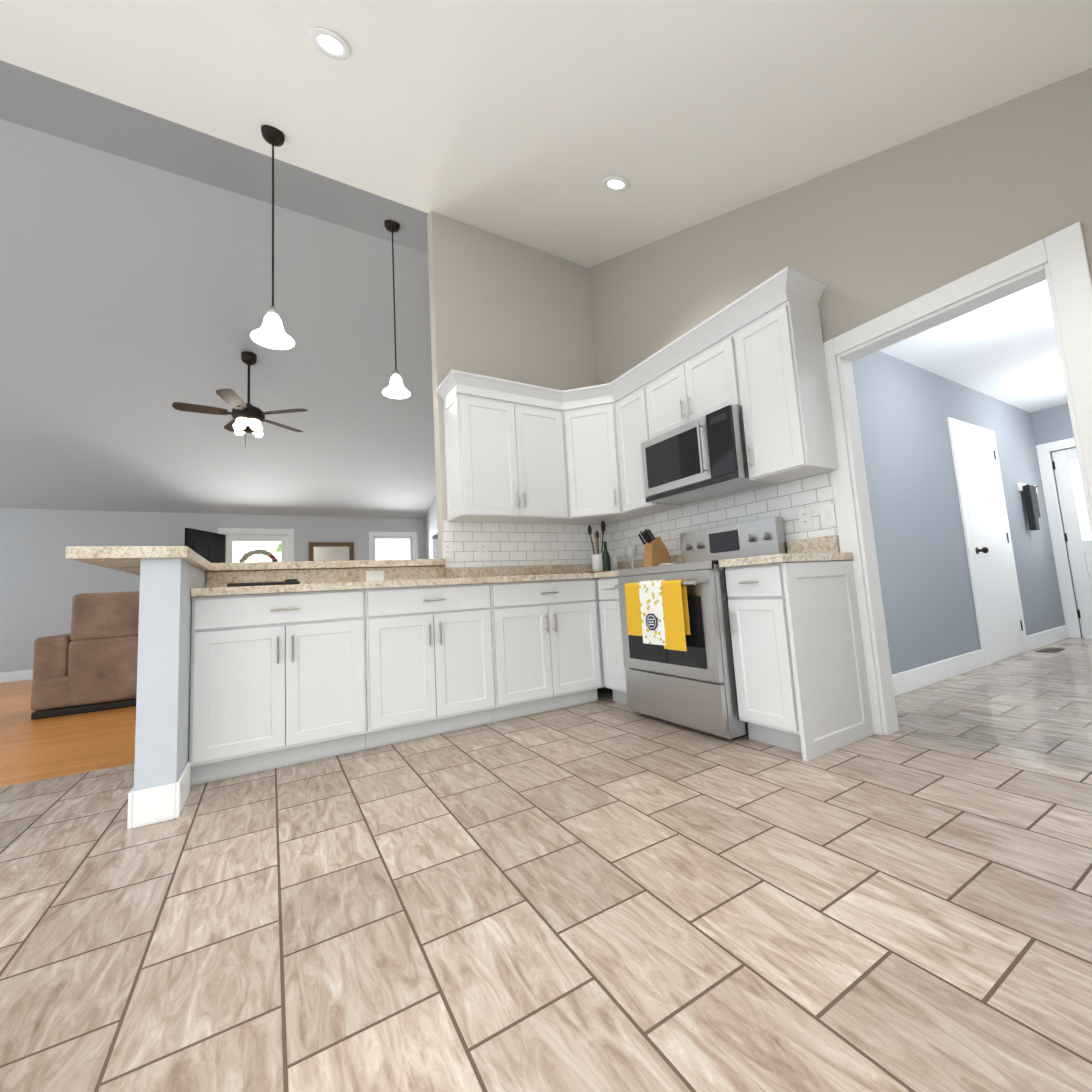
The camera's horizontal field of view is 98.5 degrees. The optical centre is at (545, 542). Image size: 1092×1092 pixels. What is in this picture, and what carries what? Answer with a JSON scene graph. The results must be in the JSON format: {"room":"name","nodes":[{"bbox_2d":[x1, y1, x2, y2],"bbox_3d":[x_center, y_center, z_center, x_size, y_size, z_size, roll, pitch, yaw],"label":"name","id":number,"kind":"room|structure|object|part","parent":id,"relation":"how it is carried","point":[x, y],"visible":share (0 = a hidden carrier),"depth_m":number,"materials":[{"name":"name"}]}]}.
{"room":"kitchen and living room","nodes":[
{"label":"kitchen and living room","id":0,"kind":"room"},
{"bbox_2d":[0,680,135,786],"bbox_3d":[-3.701,1.579,5.088,6.500,0.060,5.840,0,-7,-30],"label":"floor","id":1,"kind":"structure","parent":0,"point":[41,749],"depth_m":3.13,"materials":[{"name":"brown wood"}]},
{"bbox_2d":[31,591,139,719],"bbox_3d":[-3.518,0.996,4.796,2.180,1.017,0.940,0,-7,-30],"label":"recliner sofa","id":2,"kind":"object","parent":1,"relation":"on","point":[88,663],"visible":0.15,"depth_m":4.04,"materials":[{"name":"leather"}]},
{"bbox_2d":[134,559,205,790],"bbox_3d":[-1.773,0.632,2.256,0.130,1.030,0.870,0,-7,-30],"label":"wall","id":3,"kind":"structure","parent":0,"point":[162,732],"depth_m":1.88,"materials":[{"name":"paint"}]},
{"bbox_2d":[127,784,167,829],"bbox_3d":[-1.840,1.084,2.230,0.018,0.135,1.024,0,-7,-30],"label":"baseboard","id":4,"kind":"structure","parent":3,"relation":"attached to","point":[154,805],"depth_m":1.81,"materials":[{"name":"white wood"}]},
{"bbox_2d":[168,762,190,819],"bbox_3d":[-1.535,1.042,1.988,0.018,0.135,0.294,0,-7,-30],"label":"baseboard","id":5,"kind":"structure","parent":3,"relation":"attached to","point":[178,793],"depth_m":1.87,"materials":[{"name":"white wood"}]},
{"bbox_2d":[0,508,424,672],"bbox_3d":[-5.156,0.712,7.690,6.620,2.350,0.120,0,-7,-30],"label":"wall","id":6,"kind":"structure","parent":0,"point":[43,580],"depth_m":6.75,"materials":[{"name":"paint"}]},
{"bbox_2d":[0,670,32,682],"bbox_3d":[-6.569,1.803,6.636,3.120,0.135,0.014,0,-7,-30],"label":"baseboard","id":7,"kind":"structure","parent":6,"relation":"attached to","point":[13,676],"depth_m":6.31,"materials":[{"name":"white wood"}]},
{"bbox_2d":[185,528,286,562],"bbox_3d":[-4.819,0.831,7.411,1.320,2.000,0.895,0,-7,-30],"label":"front door","id":8,"kind":"structure","parent":6,"relation":"in","point":[211,547],"depth_m":7.81,"materials":[{"name":"black metal"}]},
{"bbox_2d":[218,528,293,562],"bbox_3d":[-4.825,0.829,7.857,1.090,2.115,0.137,0,-7,-30],"label":"door frame","id":9,"kind":"structure","parent":6,"relation":"attached to","point":[289,533],"depth_m":7.98,"materials":[{"name":"white wood"}]},
{"bbox_2d":[309,542,353,560],"bbox_3d":[-3.828,0.457,8.411,0.740,0.910,0.035,0,-7,-30],"label":"mirror","id":10,"kind":"object","parent":6,"relation":"attached to","point":[331,551],"visible":0.5,"depth_m":8.44,"materials":[{"name":"brown wood"}]},
{"bbox_2d":[313,546,349,560],"bbox_3d":[-3.834,0.458,8.421,0.590,0.760,0.012,0,-7,-30],"label":"mirror glass","id":11,"kind":"object","parent":10,"relation":"attached to","point":[320,553],"depth_m":8.44,"materials":[{"name":"silver metal"}]},
{"bbox_2d":[369,532,417,559],"bbox_3d":[-2.910,0.476,9.001,0.950,1.345,0.155,0,-7,-30],"label":"living room window","id":12,"kind":"structure","parent":6,"relation":"in","point":[390,548],"depth_m":9.09,"materials":[{"name":"white glass"}]},
{"bbox_2d":[0,119,435,518],"bbox_3d":[-4.051,-1.703,5.811,6.620,2.036,5.010,0,-7,-30],"label":"ceiling","id":13,"kind":"structure","parent":0,"point":[135,300],"depth_m":5.09,"materials":[{"name":"paint"}]},
{"bbox_2d":[172,351,307,447],"bbox_3d":[-3.333,-1.537,5.173,1.235,1.124,1.275,0,-7,-30],"label":"ceiling fan","id":14,"kind":"object","parent":13,"relation":"hanging from","point":[247,417],"visible":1,"depth_m":5.08,"materials":[{"name":"brown wood"}]},
{"bbox_2d":[427,211,596,558],"bbox_3d":[-0.174,-0.734,3.991,1.530,3.908,0.120,0,-7,-30],"label":"wall","id":15,"kind":"structure","parent":0,"point":[504,308],"depth_m":3.97,"materials":[{"name":"paint"}]},
{"bbox_2d":[206,564,591,585],"bbox_3d":[-0.706,0.232,3.462,2.924,0.113,0.026,0,-7,-30],"label":"backsplash","id":16,"kind":"structure","parent":15,"relation":"attached to","point":[351,571],"depth_m":3.15,"materials":[{"name":"beige stone"}]},
{"bbox_2d":[366,571,383,581],"bbox_3d":[-1.157,0.230,3.184,0.115,0.070,0.008,0,-7,-30],"label":"outlet","id":17,"kind":"object","parent":16,"relation":"attached to","point":[374,575],"visible":0.96,"depth_m":3.18,"materials":[{"name":"white plastic"}]},
{"bbox_2d":[442,386,569,523],"bbox_3d":[-0.303,-0.622,3.640,0.882,0.909,0.312,0,-7,-30],"label":"upper cabinet","id":18,"kind":"object","parent":15,"relation":"attached to","point":[505,454],"depth_m":3.48,"materials":[{"name":"white wood"}]},
{"bbox_3d":[0.348,-1.214,3.065,1.522,0.135,2.087,0,-7,-30],"label":"crown moulding","id":19,"kind":"part","parent":18,"relation":"part of","materials":[{"name":"white wood"}]},
{"bbox_2d":[442,520,609,567],"bbox_3d":[-0.109,0.075,3.848,1.500,0.475,0.005,0,-7,-30],"label":"tile backsplash","id":20,"kind":"structure","parent":15,"relation":"attached to","point":[517,544],"depth_m":3.79,"materials":[{"name":"white tile"}]},
{"bbox_2d":[442,542,452,556],"bbox_3d":[-0.727,0.056,3.479,0.075,0.115,0.008,0,-7,-30],"label":"outlet","id":21,"kind":"object","parent":20,"relation":"attached to","point":[447,549],"visible":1,"depth_m":3.48,"materials":[{"name":"white plastic"}]},
{"bbox_2d":[478,542,487,556],"bbox_3d":[-0.486,0.056,3.620,0.075,0.115,0.008,0,-7,-30],"label":"outlet","id":22,"kind":"object","parent":20,"relation":"attached to","point":[482,550],"visible":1,"depth_m":3.62,"materials":[{"name":"white plastic"}]},
{"bbox_2d":[554,390,651,524],"bbox_3d":[0.412,-0.638,3.892,0.602,0.909,0.602,0,-7,-30],"label":"upper cabinet","id":23,"kind":"object","parent":15,"relation":"attached to","point":[593,492],"depth_m":3.69,"materials":[{"name":"white wood"}]},
{"bbox_2d":[0,637,1091,1091],"bbox_3d":[0.774,1.020,2.122,11.220,0.060,3.870,0,-7,-30],"label":"floor","id":24,"kind":"structure","parent":0,"point":[604,893],"depth_m":1.19,"materials":[{"name":"beige tile"}]},
{"bbox_2d":[189,590,369,785],"bbox_3d":[-1.457,0.728,2.617,0.774,0.876,0.592,0,-7,-30],"label":"base cabinet","id":25,"kind":"object","parent":24,"relation":"on","point":[320,660],"depth_m":2.35,"materials":[{"name":"white wood"}]},
{"bbox_2d":[191,570,621,597],"bbox_3d":[-0.459,0.254,3.060,2.944,0.040,0.946,0,-7,-30],"label":"countertop","id":26,"kind":"structure","parent":25,"relation":"on","point":[216,589],"depth_m":2.77,"materials":[{"name":"beige stone"}]},
{"bbox_2d":[227,579,299,586],"bbox_3d":[-1.555,0.230,2.596,0.340,0.040,0.080,1,-7,-36],"label":"case","id":27,"kind":"object","parent":26,"relation":"on","point":[289,581],"visible":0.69,"depth_m":2.56,"materials":[{"name":"plastic"}]},
{"bbox_2d":[588,521,617,572],"bbox_3d":[0.466,0.043,3.876,0.260,0.437,0.260,0,-7,-30],"label":"utensil holder","id":28,"kind":"object","parent":26,"relation":"on","point":[604,562],"visible":0.85,"depth_m":3.83,"materials":[{"name":"white ceramic"}]},
{"bbox_2d":[626,546,636,567],"bbox_3d":[0.683,0.134,3.723,0.084,0.200,0.084,0,-7,-30],"label":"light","id":29,"kind":"object","parent":26,"relation":"on","point":[631,551],"visible":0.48,"depth_m":3.70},
{"bbox_2d":[638,529,669,566],"bbox_3d":[0.787,0.050,3.454,0.194,0.302,0.110,-1,-6,-18],"label":"knife block","id":30,"kind":"object","parent":26,"relation":"on","point":[656,552],"visible":1,"depth_m":3.41,"materials":[{"name":"brown wood"}]},
{"bbox_2d":[370,582,501,748],"bbox_3d":[-0.798,0.729,3.003,0.755,0.876,0.592,0,-7,-30],"label":"base cabinet","id":31,"kind":"object","parent":24,"relation":"on","point":[434,649],"depth_m":2.75,"materials":[{"name":"white wood"}]},
{"bbox_2d":[494,578,601,720],"bbox_3d":[-0.118,0.730,3.402,0.821,0.876,0.592,0,-7,-30],"label":"base cabinet","id":32,"kind":"object","parent":24,"relation":"on","point":[550,655],"depth_m":3.14,"materials":[{"name":"white wood"}]},
{"bbox_2d":[594,578,628,704],"bbox_3d":[0.731,0.676,3.354,0.592,0.876,0.352,0,-7,-30],"label":"base cabinet","id":33,"kind":"object","parent":24,"relation":"on","point":[609,619],"depth_m":3.27,"materials":[{"name":"white wood"}]},
{"bbox_2d":[614,517,786,739],"bbox_3d":[0.916,0.470,2.842,0.768,1.160,0.747,0,-7,-30],"label":"range","id":34,"kind":"object","parent":24,"relation":"on","point":[677,645],"visible":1,"depth_m":2.60,"materials":[{"name":"silver metal"}]},
{"bbox_2d":[722,558,873,760],"bbox_3d":[1.281,0.548,2.402,0.578,0.876,0.348,0,-7,-30],"label":"base cabinet","id":35,"kind":"object","parent":24,"relation":"on","point":[800,668],"depth_m":2.25,"materials":[{"name":"white wood"}]},
{"bbox_2d":[718,550,852,567],"bbox_3d":[1.250,0.093,2.441,0.622,0.040,0.354,0,-7,-30],"label":"countertop","id":36,"kind":"structure","parent":35,"relation":"on","point":[765,560],"depth_m":2.28,"materials":[{"name":"beige stone"}]},
{"bbox_2d":[1036,647,1064,652],"bbox_3d":[4.597,0.984,4.281,0.300,0.006,0.120,0,-7,-30],"label":"floor vent","id":37,"kind":"object","parent":24,"relation":"in","point":[1051,650],"visible":0.86,"depth_m":4.26,"materials":[{"name":"metal"}]},
{"bbox_2d":[0,0,1091,267],"bbox_3d":[-1.613,-2.292,1.653,6.620,1.980,4.700,0,-7,-30],"label":"ceiling","id":38,"kind":"structure","parent":0,"point":[534,124],"depth_m":2.34,"materials":[{"name":"paint"}]},
{"bbox_2d":[250,125,294,349],"bbox_3d":[-1.660,-1.882,2.860,0.228,1.372,0.228,0,-7,-30],"label":"pendant light","id":39,"kind":"object","parent":38,"relation":"hanging from","point":[270,333],"visible":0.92,"depth_m":2.85,"materials":[{"name":"white glass"}]},
{"bbox_3d":[-1.625,-1.278,2.799,0.228,0.156,0.228,0,-7,-30],"label":"lamp shade","id":40,"kind":"part","parent":39,"relation":"part of","materials":[{"name":"white glass"}]},
{"bbox_3d":[-1.665,-1.957,2.868,0.130,1.220,0.130,0,-7,-30],"label":"rod","id":41,"kind":"part","parent":39,"relation":"part of","materials":[{"name":"black metal"}]},
{"bbox_2d":[309,27,350,59],"bbox_3d":[-0.982,-2.264,2.138,0.176,0.071,0.163,0,-7,-30],"label":"recessed light","id":42,"kind":"object","parent":38,"relation":"in","point":[330,43],"visible":0.98,"depth_m":2.13,"materials":[{"name":"white plastic"}]},
{"bbox_2d":[382,220,410,398],"bbox_3d":[-1.296,-2.016,4.019,0.228,1.550,0.228,0,-7,-30],"label":"pendant light","id":43,"kind":"object","parent":38,"relation":"hanging from","point":[395,389],"visible":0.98,"depth_m":4.00,"materials":[{"name":"white glass"}]},
{"bbox_3d":[-1.301,-2.092,4.027,0.130,1.398,0.130,0,-7,-30],"label":"rod","id":44,"kind":"part","parent":43,"relation":"part of","materials":[{"name":"black metal"}]},
{"bbox_3d":[-1.256,-1.324,3.949,0.228,0.156,0.228,0,-7,-30],"label":"lamp shade","id":45,"kind":"part","parent":43,"relation":"part of","materials":[{"name":"white glass"}]},
{"bbox_2d":[602,176,629,191],"bbox_3d":[0.442,-2.262,2.973,0.176,0.071,0.163,0,-7,-30],"label":"recessed light","id":46,"kind":"object","parent":38,"relation":"in","point":[615,184],"visible":0.98,"depth_m":2.97,"materials":[{"name":"white plastic"}]},
{"bbox_2d":[423,68,1091,558],"bbox_3d":[0.003,-0.777,5.320,0.120,4.240,9.710,0,-7,-30],"label":"wall","id":47,"kind":"structure","parent":0,"point":[865,240],"depth_m":2.36,"materials":[{"name":"paint"}]},
{"bbox_2d":[432,534,438,558],"bbox_3d":[-1.652,0.223,7.944,0.074,0.850,1.500,0,-7,-30],"label":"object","id":48,"kind":"object","parent":47,"relation":"attached to","point":[435,545],"visible":0.06,"depth_m":8.43,"materials":[{"name":"white glass"}]},
{"bbox_2d":[614,378,685,513],"bbox_3d":[0.776,-0.693,3.558,0.312,0.909,0.344,0,-7,-30],"label":"upper cabinet","id":49,"kind":"object","parent":47,"relation":"attached to","point":[630,403],"depth_m":3.50,"materials":[{"name":"white wood"}]},
{"bbox_2d":[618,554,681,569],"bbox_3d":[0.798,0.187,3.806,0.020,0.099,0.946,0,-7,-30],"label":"backsplash","id":50,"kind":"structure","parent":47,"relation":"attached to","point":[677,559],"depth_m":3.84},
{"bbox_2d":[642,326,741,438],"bbox_3d":[1.039,-0.974,3.110,0.312,0.470,0.749,0,-7,-30],"label":"upper cabinet","id":51,"kind":"object","parent":47,"relation":"attached to","point":[702,381],"depth_m":2.98,"materials":[{"name":"white wood"}]},
{"bbox_2d":[641,405,773,504],"bbox_3d":[1.009,-0.525,3.032,0.441,0.420,0.745,0,-7,-30],"label":"over-the-range microwave","id":52,"kind":"object","parent":51,"relation":"attached to","point":[703,458],"visible":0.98,"depth_m":2.87,"materials":[{"name":"silver metal"}]},
{"bbox_2d":[606,472,839,561],"bbox_3d":[1.050,-0.258,3.410,0.005,0.915,1.996,0,-7,-30],"label":"tile backsplash","id":53,"kind":"structure","parent":47,"relation":"attached to","point":[784,500],"depth_m":3.07,"materials":[{"name":"white tile"}]},
{"bbox_2d":[798,508,813,529],"bbox_3d":[1.474,-0.133,2.671,0.008,0.115,0.075,0,-7,-30],"label":"outlet","id":54,"kind":"object","parent":53,"relation":"attached to","point":[805,519],"visible":1,"depth_m":2.67,"materials":[{"name":"white plastic"}]},
{"bbox_2d":[820,503,836,525],"bbox_3d":[1.537,-0.147,2.564,0.008,0.115,0.075,0,-7,-30],"label":"light switch","id":55,"kind":"object","parent":53,"relation":"attached to","point":[828,515],"visible":1,"depth_m":2.56,"materials":[{"name":"white plastic"}]},
{"bbox_2d":[730,290,837,482],"bbox_3d":[1.319,-0.819,2.618,0.298,0.909,0.336,0,-7,-30],"label":"upper cabinet","id":56,"kind":"object","parent":47,"relation":"attached to","point":[783,389],"depth_m":2.50,"materials":[{"name":"white wood"}]},
{"bbox_2d":[823,222,1091,734],"bbox_3d":[1.879,-0.117,2.127,0.166,2.072,0.999,0,-7,-30],"label":"trim","id":57,"kind":"structure","parent":47,"relation":"attached to","point":[1064,269],"depth_m":2.24,"materials":[{"name":"white wood"}]},
{"bbox_2d":[852,351,1083,674],"bbox_3d":[2.000,-0.318,2.041,0.010,2.440,1.770,0,-7,-30],"label":"wall","id":58,"kind":"structure","parent":0,"point":[905,410],"depth_m":2.23,"materials":[{"name":"paint"}]},
{"bbox_2d":[892,625,1068,695],"bbox_3d":[3.563,0.932,3.820,4.450,0.135,0.024,0,-7,-30],"label":"baseboard","id":59,"kind":"structure","parent":58,"relation":"attached to","point":[919,677],"depth_m":3.48,"materials":[{"name":"white wood"}]},
{"bbox_2d":[947,417,1028,665],"bbox_3d":[3.904,-0.030,4.141,1.004,2.072,0.018,0,-7,-30],"label":"door frame","id":60,"kind":"structure","parent":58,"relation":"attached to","point":[954,425],"depth_m":3.96,"materials":[{"name":"white wood"}]},
{"bbox_2d":[956,430,1024,662],"bbox_3d":[3.931,0.007,4.104,0.818,1.962,0.082,0,-7,-30],"label":"door","id":61,"kind":"structure","parent":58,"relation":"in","point":[1001,616],"depth_m":4.11,"materials":[{"name":"white wood"}]},
{"bbox_3d":[3.944,-0.034,4.116,0.784,1.670,0.082,0,-7,-30],"label":"hall side door hardware","id":62,"kind":"part","parent":61,"relation":"part of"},
{"bbox_2d":[1017,483,1040,530],"bbox_3d":[4.952,-0.354,4.766,0.500,0.480,0.074,0,-7,-30],"label":"hooks","id":63,"kind":"object","parent":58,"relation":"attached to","point":[1030,492],"visible":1,"depth_m":4.66,"materials":[{"name":"metal"}]},
{"bbox_2d":[1036,438,1080,637],"bbox_3d":[5.670,-0.085,4.611,0.018,2.072,1.004,0,-7,-30],"label":"door frame","id":64,"kind":"structure","parent":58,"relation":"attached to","point":[1058,542],"depth_m":4.99,"materials":[{"name":"white wood"}]},
{"bbox_2d":[1051,447,1091,636],"bbox_3d":[5.689,-0.042,4.619,0.127,1.962,0.812,0,-7,-30],"label":"door","id":65,"kind":"structure","parent":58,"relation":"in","point":[1077,533],"depth_m":4.91,"materials":[{"name":"white wood"}]},
{"bbox_2d":[878,280,1067,412],"bbox_3d":[3.910,-1.567,3.324,4.600,0.080,2.020,0,-7,-30],"label":"ceiling","id":66,"kind":"structure","parent":0,"point":[1005,349],"depth_m":3.60,"materials":[{"name":"paint"}]}
]}

